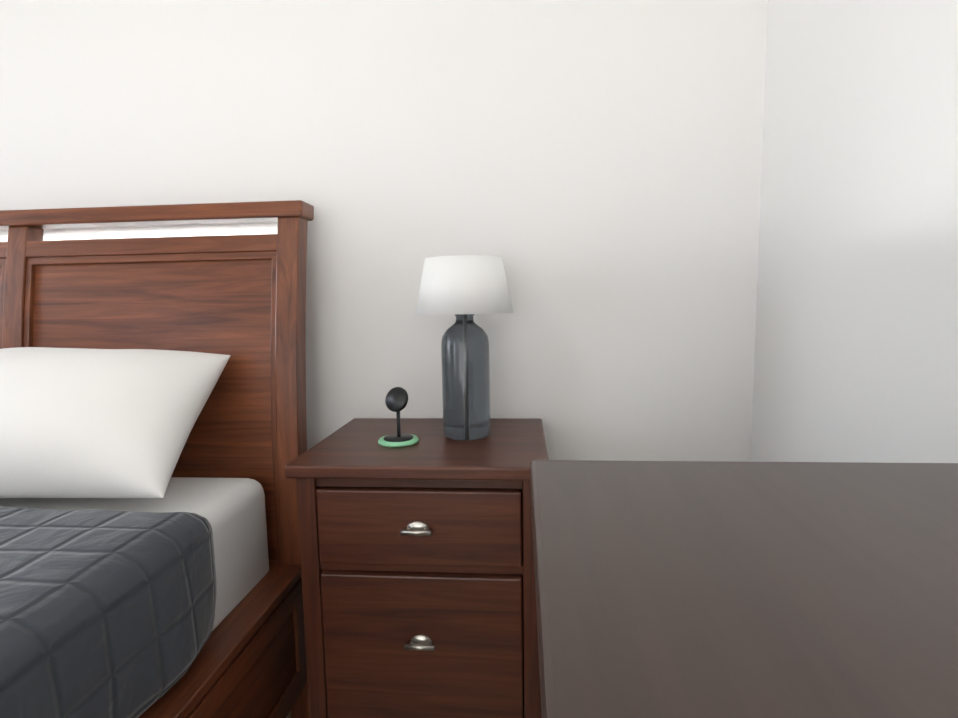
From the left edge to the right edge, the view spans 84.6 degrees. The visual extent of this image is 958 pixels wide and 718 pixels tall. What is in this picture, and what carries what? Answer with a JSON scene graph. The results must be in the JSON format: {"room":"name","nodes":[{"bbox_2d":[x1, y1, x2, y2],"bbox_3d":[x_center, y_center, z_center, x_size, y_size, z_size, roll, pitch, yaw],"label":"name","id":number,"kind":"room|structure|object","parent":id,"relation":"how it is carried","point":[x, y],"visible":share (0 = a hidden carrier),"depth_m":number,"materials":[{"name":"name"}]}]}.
{"room":"bedroom","nodes":[
{"label":"bedroom","id":0,"kind":"room"},
{"bbox_2d":[0,0,767,461],"bbox_3d":[-1.037,-0.396,1.604,3.860,2.740,0.140,0,6,5],"label":"wall","id":1,"kind":"structure","parent":0,"point":[588,172],"depth_m":1.45,"materials":[{"name":"white paint"}]},
{"bbox_2d":[751,0,957,462],"bbox_3d":[0.622,-0.158,-0.928,0.140,2.740,4.660,0,6,5],"label":"wall","id":2,"kind":"structure","parent":0,"point":[856,347],"depth_m":0.98,"materials":[{"name":"white paint"}]},
{"bbox_3d":[-1.272,1.263,-0.551,4.000,0.100,4.800,0,6,5],"label":"floor","id":3,"kind":"structure","parent":0,"visible":0},
{"bbox_2d":[0,200,313,717],"bbox_3d":[-1.320,0.396,0.534,1.604,1.400,2.096,0,6,5],"label":"bed","id":4,"kind":"object","parent":3,"relation":"on","point":[153,434],"visible":1,"depth_m":1.16,"materials":[{"name":"brown wood"}]},
{"bbox_2d":[0,347,230,500],"bbox_3d":[-0.997,0.134,1.192,0.755,0.318,0.363,0,6,5],"label":"pillow","id":5,"kind":"object","parent":4,"relation":"on","point":[75,422],"depth_m":1.07,"materials":[{"name":"white fabric"}]},
{"bbox_2d":[285,418,548,717],"bbox_3d":[-0.105,0.592,1.312,0.540,0.805,0.457,0,6,5],"label":"nightstand","id":6,"kind":"object","parent":3,"relation":"on","point":[418,580],"visible":0.92,"depth_m":1.10,"materials":[{"name":"brown wood"}]},
{"bbox_2d":[378,387,418,446],"bbox_3d":[-0.190,0.132,1.233,0.096,0.127,0.096,0,6,5],"label":"charger","id":7,"kind":"object","parent":6,"relation":"on","point":[396,399],"visible":1,"depth_m":1.24,"materials":[{"name":"black plastic"}]},
{"bbox_2d":[416,255,512,440],"bbox_3d":[-0.033,-0.025,1.269,0.234,0.427,0.234,0,6,5],"label":"lamp","id":8,"kind":"object","parent":6,"relation":"on","point":[464,289],"visible":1,"depth_m":1.22,"materials":[{"name":"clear glass"}]},
{"bbox_2d":[530,460,957,717],"bbox_3d":[0.278,0.662,-0.344,0.616,1.000,1.620,0,6,5],"label":"dresser","id":9,"kind":"object","parent":3,"relation":"on","point":[696,589],"visible":1,"depth_m":0.23,"materials":[{"name":"brown wood"}]}
]}

